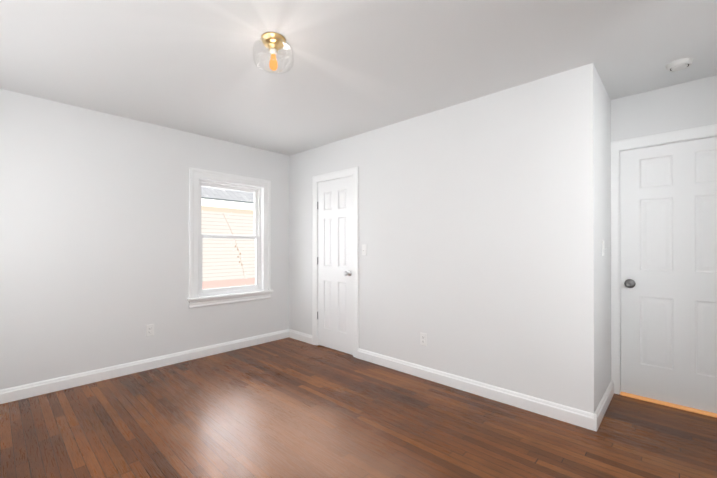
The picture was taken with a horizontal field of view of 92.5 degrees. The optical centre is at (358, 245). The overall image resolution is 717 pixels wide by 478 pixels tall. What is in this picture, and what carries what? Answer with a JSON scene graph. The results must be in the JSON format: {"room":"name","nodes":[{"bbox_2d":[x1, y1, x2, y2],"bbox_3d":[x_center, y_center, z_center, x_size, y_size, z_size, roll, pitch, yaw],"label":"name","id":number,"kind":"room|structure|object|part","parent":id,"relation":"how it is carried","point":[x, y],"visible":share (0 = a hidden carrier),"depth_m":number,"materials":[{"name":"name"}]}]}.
{"room":"empty bedroom","nodes":[
{"label":"empty bedroom","id":0,"kind":"room"},
{"bbox_2d":[0,89,288,389],"bbox_3d":[-1.872,0.011,3.723,0.140,2.440,4.440,0,0,43],"label":"wall","id":1,"kind":"structure","parent":0,"point":[94,239],"depth_m":3.14,"materials":[{"name":"paint"}]},
{"bbox_2d":[0,329,289,403],"bbox_3d":[-2.088,1.176,3.373,0.018,0.107,3.400,0,0,43],"label":"baseboard","id":2,"kind":"structure","parent":1,"relation":"attached to","point":[15,393],"depth_m":3.24,"materials":[{"name":"white paint"}]},
{"bbox_2d":[146,324,153,336],"bbox_3d":[-2.066,0.845,3.404,0.010,0.115,0.070,0,0,43],"label":"electrical outlet","id":3,"kind":"object","parent":1,"relation":"attached to","point":[149,329],"visible":1,"depth_m":3.40,"materials":[{"name":"white plastic"}]},
{"bbox_2d":[189,167,270,308],"bbox_3d":[-1.517,-0.074,4.083,0.166,1.514,1.000,0,0,43],"label":"window unit","id":4,"kind":"structure","parent":1,"relation":"in","point":[256,191],"depth_m":4.05,"materials":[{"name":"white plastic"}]},
{"bbox_3d":[-1.549,-0.392,4.114,0.004,0.564,0.682,0,0,43],"label":"sash glass","id":5,"kind":"part","parent":4,"relation":"part of","materials":[{"name":"clear glass"}]},
{"bbox_3d":[-1.524,0.209,4.088,0.004,0.595,0.682,0,0,43],"label":"sash glass","id":6,"kind":"part","parent":4,"relation":"part of","materials":[{"name":"clear glass"}]},
{"bbox_3d":[-1.549,-0.395,4.114,0.028,0.618,0.742,0,0,43],"label":"sash","id":7,"kind":"part","parent":4,"relation":"part of","materials":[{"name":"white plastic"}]},
{"bbox_3d":[-1.524,0.214,4.088,0.028,0.657,0.742,0,0,43],"label":"sash","id":8,"kind":"part","parent":4,"relation":"part of","materials":[{"name":"white plastic"}]},
{"bbox_2d":[187,290,272,300],"bbox_3d":[-1.466,0.585,4.032,0.068,0.026,1.040,0,0,43],"label":"sill","id":9,"kind":"structure","parent":1,"relation":"attached to","point":[227,295],"depth_m":3.97,"materials":[{"name":"white paint"}]},
{"bbox_2d":[0,337,716,477],"bbox_3d":[0.238,1.257,2.628,4.710,0.060,5.740,0,0,43],"label":"floor","id":10,"kind":"structure","parent":0,"point":[288,407],"depth_m":2.27,"materials":[{"name":"brown wood"}]},
{"bbox_2d":[0,0,716,155],"bbox_3d":[0.238,-1.253,2.638,4.710,0.080,5.740,0,0,43],"label":"ceiling","id":11,"kind":"structure","parent":0,"point":[357,67],"depth_m":2.20,"materials":[{"name":"paint"}]},
{"bbox_2d":[253,32,293,73],"bbox_3d":[-0.503,-1.125,2.031,0.236,0.182,0.236,0,0,43],"label":"ceiling light","id":12,"kind":"object","parent":11,"relation":"attached to","point":[274,42],"visible":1,"depth_m":2.01,"materials":[{"name":"gold metal"}]},
{"bbox_2d":[270,48,276,55],"bbox_3d":[-0.503,-1.138,2.031,0.045,0.028,0.045,0,0,43],"label":"socket","id":13,"kind":"object","parent":12,"relation":"attached to","point":[273,51],"depth_m":2.01,"materials":[{"name":"white ceramic"}]},
{"bbox_3d":[-0.503,-1.079,2.031,0.049,0.090,0.049,0,0,43],"label":"bulb","id":14,"kind":"part","parent":12,"relation":"part of","materials":[{"name":"orange glass"}]},
{"bbox_2d":[666,57,693,71],"bbox_3d":[2.142,-1.196,2.292,0.136,0.038,0.136,0,0,43],"label":"smoke detector","id":15,"kind":"object","parent":11,"relation":"attached to","point":[679,64],"visible":1,"depth_m":2.27,"materials":[{"name":"white plastic"}]},
{"bbox_2d":[289,63,596,412],"bbox_3d":[0.356,0.010,3.497,3.420,2.440,0.120,0,0,43],"label":"wall","id":16,"kind":"structure","parent":0,"point":[478,229],"depth_m":2.80,"materials":[{"name":"paint"}]},
{"bbox_2d":[289,329,311,343],"bbox_3d":[-0.747,1.180,4.433,0.487,0.107,0.018,0,0,43],"label":"baseboard","id":17,"kind":"structure","parent":16,"relation":"attached to","point":[300,336],"depth_m":4.42,"materials":[{"name":"white paint"}]},
{"bbox_2d":[318,176,352,354],"bbox_3d":[-0.292,0.226,3.999,0.600,1.988,0.110,0,0,43],"label":"closet door","id":18,"kind":"structure","parent":16,"relation":"in","point":[335,264],"depth_m":4.00,"materials":[{"name":"white paint"}]},
{"bbox_3d":[-0.130,0.317,3.823,0.066,0.066,0.076,0,0,43],"label":"knob","id":19,"kind":"part","parent":18,"relation":"part of","materials":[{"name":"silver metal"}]},
{"bbox_2d":[312,167,358,357],"bbox_3d":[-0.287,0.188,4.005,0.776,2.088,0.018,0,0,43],"label":"trim","id":20,"kind":"structure","parent":16,"relation":"attached to","point":[354,171],"depth_m":3.79,"materials":[{"name":"white paint"}]},
{"bbox_2d":[362,245,366,254],"bbox_3d":[0.056,0.053,3.681,0.070,0.115,0.022,0,0,43],"label":"switch plate","id":21,"kind":"object","parent":16,"relation":"attached to","point":[364,249],"visible":1,"depth_m":3.68,"materials":[{"name":"white plastic"}]},
{"bbox_2d":[420,332,426,345],"bbox_3d":[0.601,0.873,3.175,0.070,0.115,0.010,0,0,43],"label":"electrical outlet","id":22,"kind":"object","parent":16,"relation":"attached to","point":[423,339],"visible":1,"depth_m":3.17,"materials":[{"name":"white plastic"}]},
{"bbox_2d":[358,348,596,431],"bbox_3d":[0.782,1.174,2.997,2.157,0.107,0.018,0,0,43],"label":"baseboard","id":23,"kind":"structure","parent":16,"relation":"attached to","point":[574,416],"depth_m":2.73,"materials":[{"name":"white paint"}]},
{"bbox_2d":[596,70,610,406],"bbox_3d":[1.833,0.007,2.659,0.120,2.440,0.680,0,0,43],"label":"wall","id":24,"kind":"structure","parent":0,"point":[603,141],"depth_m":2.58,"materials":[{"name":"paint"}]},
{"bbox_2d":[593,380,613,429],"bbox_3d":[1.836,1.173,2.557,0.018,0.107,0.818,0,0,43],"label":"baseboard return","id":25,"kind":"object","parent":24,"relation":"attached to","point":[602,407],"visible":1,"depth_m":2.50,"materials":[{"name":"white paint"}]},
{"bbox_2d":[602,240,606,255],"bbox_3d":[1.833,0.021,2.556,0.022,0.115,0.070,0,0,43],"label":"light switch","id":26,"kind":"object","parent":24,"relation":"attached to","point":[603,248],"visible":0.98,"depth_m":2.54,"materials":[{"name":"white plastic"}]},
{"bbox_2d":[611,75,716,141],"bbox_3d":[2.526,0.006,2.557,1.270,2.440,0.120,0,0,43],"label":"wall","id":27,"kind":"structure","parent":0,"point":[687,105],"depth_m":2.63,"materials":[{"name":"paint"}]},
{"bbox_2d":[611,124,716,393],"bbox_3d":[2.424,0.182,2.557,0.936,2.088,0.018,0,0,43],"label":"door frame","id":28,"kind":"structure","parent":27,"relation":"attached to","point":[676,136],"depth_m":2.83,"materials":[{"name":"white paint"}]},
{"bbox_2d":[620,137,716,413],"bbox_3d":[2.424,0.214,2.557,0.760,1.976,0.098,0,0,43],"label":"entry door","id":29,"kind":"structure","parent":27,"relation":"in","point":[668,253],"depth_m":2.62,"materials":[{"name":"white paint"}]},
{"bbox_3d":[2.180,0.312,2.761,0.072,0.072,0.062,0,0,43],"label":"knob","id":30,"kind":"part","parent":29,"relation":"part of","materials":[{"name":"grey metal"}]},
{"bbox_2d":[620,392,716,417],"bbox_3d":[2.460,1.218,2.592,0.766,0.017,0.132,0,0,43],"label":"sill","id":31,"kind":"structure","parent":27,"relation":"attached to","point":[694,410],"depth_m":2.60,"materials":[{"name":"brown wood"}]},
{"label":"outside","id":32,"kind":"structure","parent":0,"visible":0},
{"bbox_2d":[201,186,254,288],"bbox_3d":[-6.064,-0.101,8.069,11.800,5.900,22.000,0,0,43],"label":"window glass","id":33,"kind":"structure","parent":32,"point":[241,227],"depth_m":8.10,"materials":[{"name":"clear glass"}]}
]}

